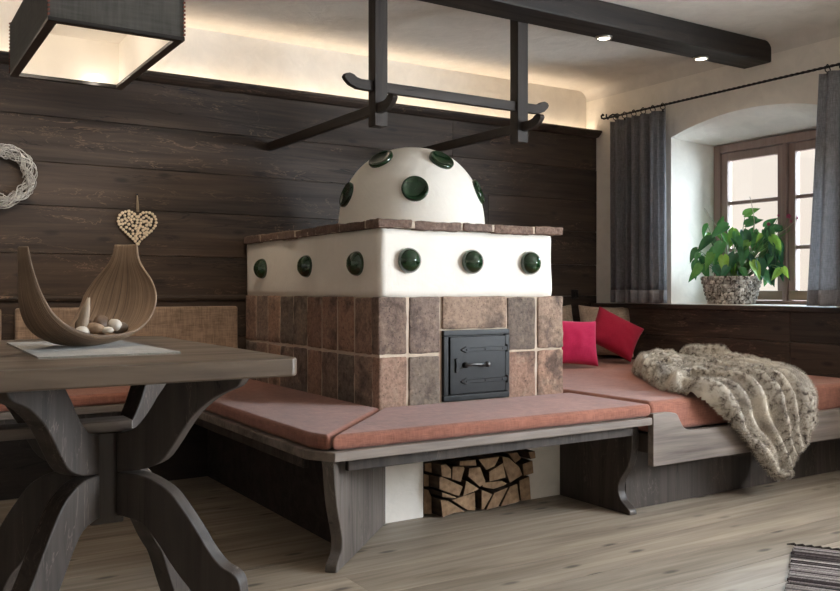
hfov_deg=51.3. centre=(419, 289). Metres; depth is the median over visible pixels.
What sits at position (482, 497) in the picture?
log
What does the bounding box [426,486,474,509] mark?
log
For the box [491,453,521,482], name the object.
log
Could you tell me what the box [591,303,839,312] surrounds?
trim
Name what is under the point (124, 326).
stone
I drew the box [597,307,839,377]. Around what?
wall paneling
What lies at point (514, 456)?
log
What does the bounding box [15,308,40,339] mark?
backrest cushion
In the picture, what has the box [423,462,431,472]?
log
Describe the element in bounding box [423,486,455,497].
log
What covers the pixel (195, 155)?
wall paneling
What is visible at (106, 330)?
stone
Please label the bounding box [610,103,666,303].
curtain
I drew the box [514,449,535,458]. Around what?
log
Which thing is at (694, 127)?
wall
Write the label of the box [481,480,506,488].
log
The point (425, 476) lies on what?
log
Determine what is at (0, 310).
backrest cushion
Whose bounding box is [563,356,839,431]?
mattress
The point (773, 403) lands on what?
blanket
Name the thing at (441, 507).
log
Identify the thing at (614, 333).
throw pillow
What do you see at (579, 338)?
throw pillow
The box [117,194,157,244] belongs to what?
heart decoration
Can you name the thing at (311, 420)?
seat cushion
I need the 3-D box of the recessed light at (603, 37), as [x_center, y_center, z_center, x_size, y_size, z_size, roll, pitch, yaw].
[0.909,-1.246,4.325,0.084,0.013,0.084,0,0,-32]
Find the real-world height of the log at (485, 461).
0.048 m
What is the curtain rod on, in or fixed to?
attached to the wall at (694, 127)
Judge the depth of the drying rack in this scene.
4.00 m
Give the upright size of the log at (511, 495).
0.085 m
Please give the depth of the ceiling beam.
4.27 m
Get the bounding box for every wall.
[0,0,585,264]
[586,36,839,344]
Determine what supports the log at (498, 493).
on the floor
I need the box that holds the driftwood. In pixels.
[76,297,89,327]
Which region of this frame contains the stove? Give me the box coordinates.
[244,147,562,522]
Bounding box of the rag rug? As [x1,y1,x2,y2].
[784,543,839,590]
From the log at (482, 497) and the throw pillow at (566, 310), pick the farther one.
the throw pillow at (566, 310)
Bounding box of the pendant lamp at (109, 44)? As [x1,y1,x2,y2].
[9,0,185,89]
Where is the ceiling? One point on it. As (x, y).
(419, 32)
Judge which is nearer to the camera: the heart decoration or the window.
the heart decoration
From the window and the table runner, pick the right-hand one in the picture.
the window
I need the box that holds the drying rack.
[268,0,548,151]
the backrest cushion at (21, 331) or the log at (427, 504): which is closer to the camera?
the log at (427, 504)
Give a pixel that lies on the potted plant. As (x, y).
(732, 284)
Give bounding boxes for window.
[714,130,815,304]
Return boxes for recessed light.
[595,34,611,40]
[693,55,708,60]
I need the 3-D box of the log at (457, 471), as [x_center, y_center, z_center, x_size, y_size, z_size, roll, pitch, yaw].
[0.065,0.736,3.640,0.062,0.066,0.332,0,0,-32]
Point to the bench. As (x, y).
(338, 496)
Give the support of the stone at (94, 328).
in the bowl
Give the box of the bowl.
[18,244,156,345]
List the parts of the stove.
glazed knob, glazed knob, glazed dish, glazed knob, glazed dish, glazed knob, glazed dish, glazed dish, latch plate, glazed knob, door frame, fire door, latch handle, glazed dish, glazed knob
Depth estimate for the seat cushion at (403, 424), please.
3.17 m
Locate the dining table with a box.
[0,336,296,590]
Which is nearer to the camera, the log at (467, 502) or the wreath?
the log at (467, 502)
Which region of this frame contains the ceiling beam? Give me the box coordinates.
[418,0,770,68]
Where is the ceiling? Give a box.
[184,0,839,101]
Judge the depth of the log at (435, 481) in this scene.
3.46 m
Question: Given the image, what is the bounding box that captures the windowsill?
[688,303,835,306]
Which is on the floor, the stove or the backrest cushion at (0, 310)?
the stove
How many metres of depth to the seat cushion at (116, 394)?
3.81 m
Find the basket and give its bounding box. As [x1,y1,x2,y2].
[700,276,762,303]
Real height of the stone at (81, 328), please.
0.024 m
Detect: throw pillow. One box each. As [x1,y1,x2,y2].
[562,305,572,320]
[562,321,597,365]
[578,305,633,356]
[595,306,643,361]
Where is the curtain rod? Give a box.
[601,63,839,119]
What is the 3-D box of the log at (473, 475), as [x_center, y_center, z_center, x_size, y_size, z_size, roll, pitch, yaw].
[0.130,0.755,3.685,0.086,0.082,0.372,0,0,-32]
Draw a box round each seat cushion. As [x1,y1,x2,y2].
[0,386,129,411]
[205,379,378,449]
[332,393,649,449]
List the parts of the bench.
leg panel, leg panel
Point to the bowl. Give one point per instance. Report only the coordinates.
(124, 291)
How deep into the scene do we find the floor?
3.07 m
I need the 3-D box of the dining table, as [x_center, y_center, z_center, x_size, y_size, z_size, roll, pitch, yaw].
[-1.151,0.515,1.674,1.698,0.770,0.964,0,0,-32]
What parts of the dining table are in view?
bracket arm, leg, bracket arm, leg, post, bracket arm, leg, leg, bracket arm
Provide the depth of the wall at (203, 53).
4.95 m
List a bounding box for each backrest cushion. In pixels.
[0,310,0,339]
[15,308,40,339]
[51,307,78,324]
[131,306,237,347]
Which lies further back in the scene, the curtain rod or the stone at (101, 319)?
the curtain rod
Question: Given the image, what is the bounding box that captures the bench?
[0,403,651,572]
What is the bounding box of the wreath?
[0,144,37,208]
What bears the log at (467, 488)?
on the log at (467, 502)
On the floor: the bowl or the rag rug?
the rag rug
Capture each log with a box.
[423,461,450,477]
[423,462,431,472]
[423,471,462,495]
[423,473,428,485]
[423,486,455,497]
[423,488,431,513]
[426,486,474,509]
[429,472,478,495]
[430,494,464,516]
[435,460,463,481]
[442,457,475,465]
[462,466,484,486]
[467,454,498,469]
[474,485,507,509]
[474,489,491,508]
[481,461,504,480]
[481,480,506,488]
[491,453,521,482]
[493,451,520,462]
[498,479,518,506]
[512,475,530,500]
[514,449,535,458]
[515,458,532,475]
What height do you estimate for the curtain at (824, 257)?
1.232 m
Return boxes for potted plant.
[688,198,798,303]
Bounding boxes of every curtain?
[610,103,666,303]
[806,64,839,305]
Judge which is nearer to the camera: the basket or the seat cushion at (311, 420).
the seat cushion at (311, 420)
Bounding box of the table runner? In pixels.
[7,340,180,358]
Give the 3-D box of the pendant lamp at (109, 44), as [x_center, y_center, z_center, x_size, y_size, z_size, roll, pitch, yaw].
[-0.731,-0.940,1.940,0.263,0.859,0.524,0,0,-32]
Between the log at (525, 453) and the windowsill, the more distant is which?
the windowsill
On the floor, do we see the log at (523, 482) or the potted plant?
the log at (523, 482)
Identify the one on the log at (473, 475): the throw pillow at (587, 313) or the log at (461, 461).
the log at (461, 461)
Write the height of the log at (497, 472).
0.069 m
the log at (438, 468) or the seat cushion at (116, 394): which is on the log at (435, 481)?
the log at (438, 468)
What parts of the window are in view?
sash, rail, rail, sash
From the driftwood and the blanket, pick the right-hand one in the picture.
the blanket
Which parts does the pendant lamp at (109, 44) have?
bulb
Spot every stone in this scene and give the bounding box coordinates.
[76,326,89,332]
[102,327,113,333]
[112,322,127,332]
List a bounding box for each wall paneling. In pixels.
[0,51,601,348]
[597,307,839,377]
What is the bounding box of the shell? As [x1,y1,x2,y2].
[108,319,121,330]
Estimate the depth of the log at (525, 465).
3.69 m
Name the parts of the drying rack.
arm, post, rail, arm, post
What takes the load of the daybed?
on the floor
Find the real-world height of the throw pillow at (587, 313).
0.338 m
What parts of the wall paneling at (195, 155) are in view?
moulding, cornice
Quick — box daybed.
[625,408,839,508]
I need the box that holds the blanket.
[631,343,818,481]
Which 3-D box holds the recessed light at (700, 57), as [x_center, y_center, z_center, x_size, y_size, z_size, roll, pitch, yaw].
[1.513,-1.246,4.708,0.084,0.013,0.084,0,0,-32]
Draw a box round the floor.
[0,470,839,590]

